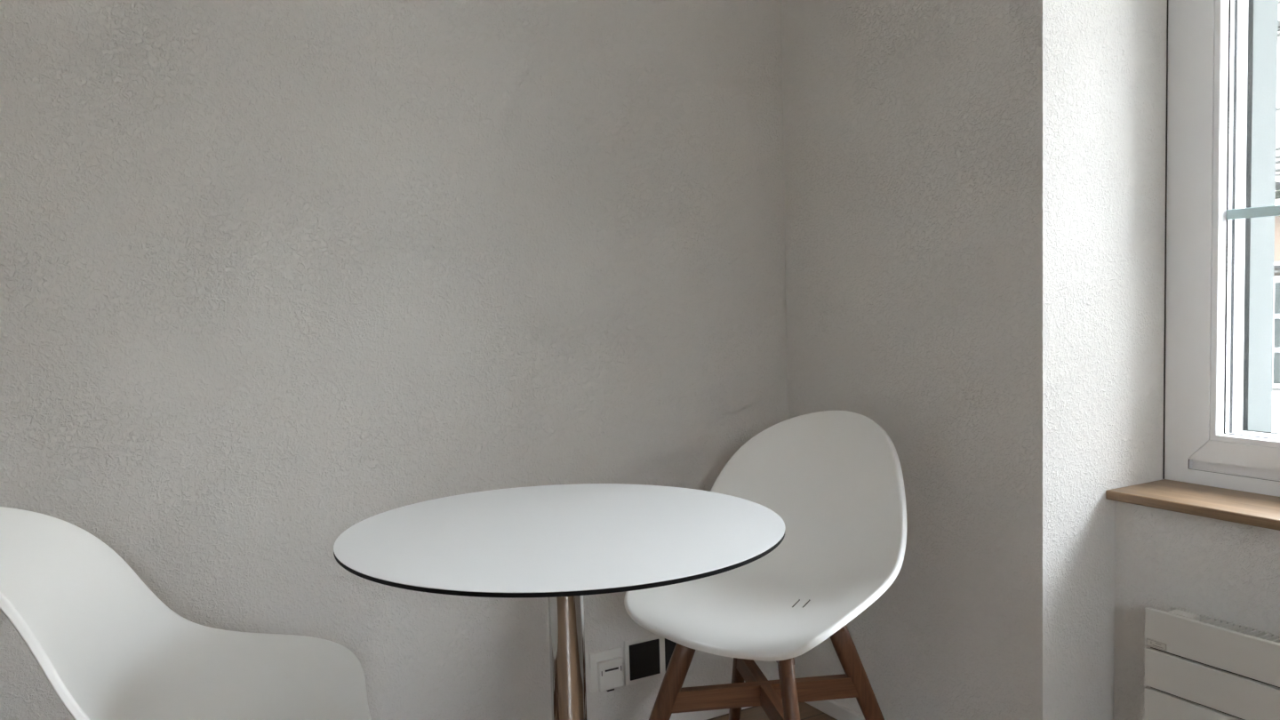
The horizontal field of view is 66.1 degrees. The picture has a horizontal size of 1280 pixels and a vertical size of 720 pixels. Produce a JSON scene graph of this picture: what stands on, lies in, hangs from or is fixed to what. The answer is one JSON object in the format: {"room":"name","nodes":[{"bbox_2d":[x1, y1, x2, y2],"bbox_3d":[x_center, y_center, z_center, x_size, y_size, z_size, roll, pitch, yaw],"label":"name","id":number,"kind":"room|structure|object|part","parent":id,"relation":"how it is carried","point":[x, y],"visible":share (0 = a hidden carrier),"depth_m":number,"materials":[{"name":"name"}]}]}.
{"room":"dining room","nodes":[
{"label":"dining room","id":0,"kind":"room"},
{"bbox_2d":[0,0,788,719],"bbox_3d":[-0.981,-0.276,1.955,4.460,2.950,0.200,-4,4,-30],"label":"wall","id":1,"kind":"structure","parent":0,"point":[278,278],"depth_m":2.09,"materials":[{"name":"white paint"}]},
{"bbox_2d":[588,646,623,692],"bbox_3d":[-0.080,0.756,2.393,0.088,0.098,0.025,-4,4,-30],"label":"wall socket","id":2,"kind":"object","parent":1,"relation":"attached to","point":[605,666],"visible":1,"depth_m":2.38,"materials":[{"name":"white plastic"}]},
{"bbox_2d":[624,634,693,685],"bbox_3d":[0.049,0.744,2.475,0.198,0.112,0.010,-4,4,-30],"label":"cover plate","id":3,"kind":"object","parent":1,"relation":"attached to","point":[646,658],"visible":0.62,"depth_m":2.45,"materials":[{"name":"white plastic"}]},
{"bbox_2d":[646,706,751,719],"bbox_3d":[-1.117,0.994,1.818,3.549,0.040,0.012,-4,4,-30],"label":"baseboard","id":4,"kind":"structure","parent":1,"relation":"attached to","point":[705,715],"depth_m":2.54,"materials":[{"name":"white wood"}]},
{"bbox_2d":[706,702,837,719],"bbox_3d":[0.258,1.187,0.145,4.260,0.200,4.294,-4,4,-30],"label":"floor","id":5,"kind":"structure","parent":0,"point":[807,712],"depth_m":2.57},
{"bbox_2d":[0,506,371,719],"bbox_3d":[-0.691,0.612,1.504,0.636,0.822,0.543,-3,4,-16],"label":"shell chair","id":6,"kind":"object","parent":5,"relation":"on","point":[108,648],"visible":1,"depth_m":1.57,"materials":[{"name":"white plastic"},{"name":"brown stained wood"}]},
{"bbox_2d":[333,483,785,719],"bbox_3d":[-0.113,0.632,1.590,0.700,0.738,0.700,-4,4,-30],"label":"bistro table","id":7,"kind":"object","parent":5,"relation":"on","point":[563,544],"visible":1,"depth_m":1.50,"materials":[{"name":"white laminate"}]},
{"bbox_2d":[624,410,906,719],"bbox_3d":[0.292,0.548,2.082,0.543,0.822,0.636,1,5,39],"label":"shell chair","id":8,"kind":"object","parent":5,"relation":"on","point":[835,481],"visible":0.82,"depth_m":2.05,"materials":[{"name":"white plastic"},{"name":"brown stained wood"}]},
{"bbox_3d":[0.033,0.757,2.003,0.206,0.428,0.027,-2,4,-8],"label":"leg","id":9,"kind":"part","parent":8,"relation":"part of","materials":[{"name":"brown wood"}]},
{"bbox_3d":[0.226,0.736,2.260,0.027,0.428,0.206,-2,4,-8],"label":"leg","id":10,"kind":"part","parent":8,"relation":"part of","materials":[{"name":"brown wood"}]},
{"bbox_3d":[0.291,0.763,1.810,0.027,0.428,0.206,-2,4,-8],"label":"leg","id":11,"kind":"part","parent":8,"relation":"part of","materials":[{"name":"brown wood"}]},
{"bbox_3d":[0.484,0.741,2.067,0.206,0.428,0.027,-2,4,-8],"label":"leg","id":12,"kind":"part","parent":8,"relation":"part of","materials":[{"name":"brown wood"}]},
{"bbox_2d":[781,0,1167,719],"bbox_3d":[0.904,-0.357,2.430,0.711,2.550,0.842,-4,4,-30],"label":"wall","id":13,"kind":"structure","parent":0,"point":[974,190],"depth_m":2.09,"materials":[{"name":"white paint"}]},
{"bbox_2d":[805,699,864,719],"bbox_3d":[1.118,0.943,1.698,0.241,0.040,2.412,-4,4,-30],"label":"baseboard","id":14,"kind":"structure","parent":13,"relation":"attached to","point":[830,708],"depth_m":2.53,"materials":[{"name":"white wood"}]},
{"bbox_2d":[1105,479,1279,530],"bbox_3d":[1.464,0.311,1.406,0.206,0.020,1.616,-4,4,-30],"label":"window sill","id":15,"kind":"structure","parent":13,"relation":"attached to","point":[1239,507],"depth_m":1.94,"materials":[{"name":"brown wood"}]},
{"bbox_2d":[1113,500,1279,719],"bbox_3d":[1.621,0.636,1.513,0.482,0.650,1.618,-4,4,-30],"label":"wall","id":16,"kind":"structure","parent":0,"point":[1227,571],"depth_m":1.96,"materials":[{"name":"white paint"}]},
{"bbox_2d":[1144,606,1279,719],"bbox_3d":[1.312,0.738,1.478,0.099,0.468,1.116,-4,4,-30],"label":"radiator","id":17,"kind":"object","parent":16,"relation":"attached to","point":[1198,667],"visible":1,"depth_m":1.83,"materials":[{"name":"white metal"}]},
{"bbox_3d":[1.274,0.704,1.455,0.011,0.075,1.116,-4,4,-30],"label":"panel","id":18,"kind":"part","parent":17,"relation":"part of","materials":[{"name":"white metal"}]},
{"bbox_3d":[1.272,0.625,1.450,0.011,0.075,1.116,-4,4,-30],"label":"panel","id":19,"kind":"part","parent":17,"relation":"part of","materials":[{"name":"white metal"}]},
{"bbox_3d":[1.270,0.546,1.444,0.011,0.075,1.116,-4,4,-30],"label":"panel","id":20,"kind":"part","parent":17,"relation":"part of","materials":[{"name":"white metal"}]},
{"bbox_3d":[1.283,0.704,1.460,0.005,0.386,1.108,-4,4,-30],"label":"plate","id":21,"kind":"part","parent":17,"relation":"part of","materials":[{"name":"grey metal"}]},
{"bbox_3d":[1.331,0.697,1.487,0.006,0.370,1.096,-4,4,-30],"label":"panel","id":22,"kind":"part","parent":17,"relation":"part of","materials":[{"name":"white metal"}]},
{"bbox_2d":[1162,0,1279,496],"bbox_3d":[1.571,-0.538,1.427,0.134,1.712,1.616,-4,4,-30],"label":"window","id":23,"kind":"structure","parent":16,"relation":"attached to","point":[1208,441],"depth_m":2.06,"materials":[{"name":"white plastic"}]},
{"bbox_3d":[1.404,-0.574,1.774,0.038,1.522,0.658,-4,4,-30],"label":"sash","id":24,"kind":"part","parent":23,"relation":"part of","materials":[{"name":"white plastic"}]},
{"bbox_2d":[1248,0,1278,431],"bbox_3d":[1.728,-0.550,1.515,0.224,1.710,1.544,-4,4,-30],"label":"window pane","id":25,"kind":"structure","parent":23,"relation":"attached to","point":[1265,12],"depth_m":2.20,"materials":[{"name":"clear glass"}]},
{"label":"outside","id":26,"kind":"structure","parent":0,"visible":0},
{"bbox_3d":[14.223,5.792,8.436,27.620,0.200,120.000,-4,4,-30],"label":"street","id":27,"kind":"object","parent":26,"visible":0},
{"bbox_2d":[1272,0,1279,432],"bbox_3d":[15.904,-1.123,6.171,6.180,13.800,85.000,-4,4,-30],"label":"building","id":28,"kind":"structure","parent":27,"relation":"on","point":[1276,382],"depth_m":13.21,"materials":[{"name":"white stone"}]},
{"bbox_3d":[13.457,0.811,4.866,0.170,0.040,85.000,-4,4,-30],"label":"moulding","id":29,"kind":"part","parent":28,"relation":"part of","materials":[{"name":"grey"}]},
{"bbox_3d":[13.429,0.913,4.855,0.240,0.160,85.000,-4,4,-30],"label":"moulding","id":30,"kind":"part","parent":28,"relation":"part of","materials":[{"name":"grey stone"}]},
{"bbox_3d":[13.361,-1.669,4.687,0.240,0.115,85.000,-4,4,-30],"label":"moulding","id":31,"kind":"part","parent":28,"relation":"part of","materials":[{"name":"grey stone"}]},
{"bbox_3d":[13.332,-1.775,4.665,0.300,0.092,85.000,-4,4,-30],"label":"moulding","id":32,"kind":"part","parent":28,"relation":"part of","materials":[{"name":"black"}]},
{"bbox_2d":[1279,336,1279,381],"bbox_3d":[8.813,-0.342,12.789,0.008,1.300,0.925,-4,4,-30],"label":"curtain","id":33,"kind":"object","parent":28,"relation":"hanging from","point":[1279,337],"depth_m":13.21,"materials":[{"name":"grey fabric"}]}
]}

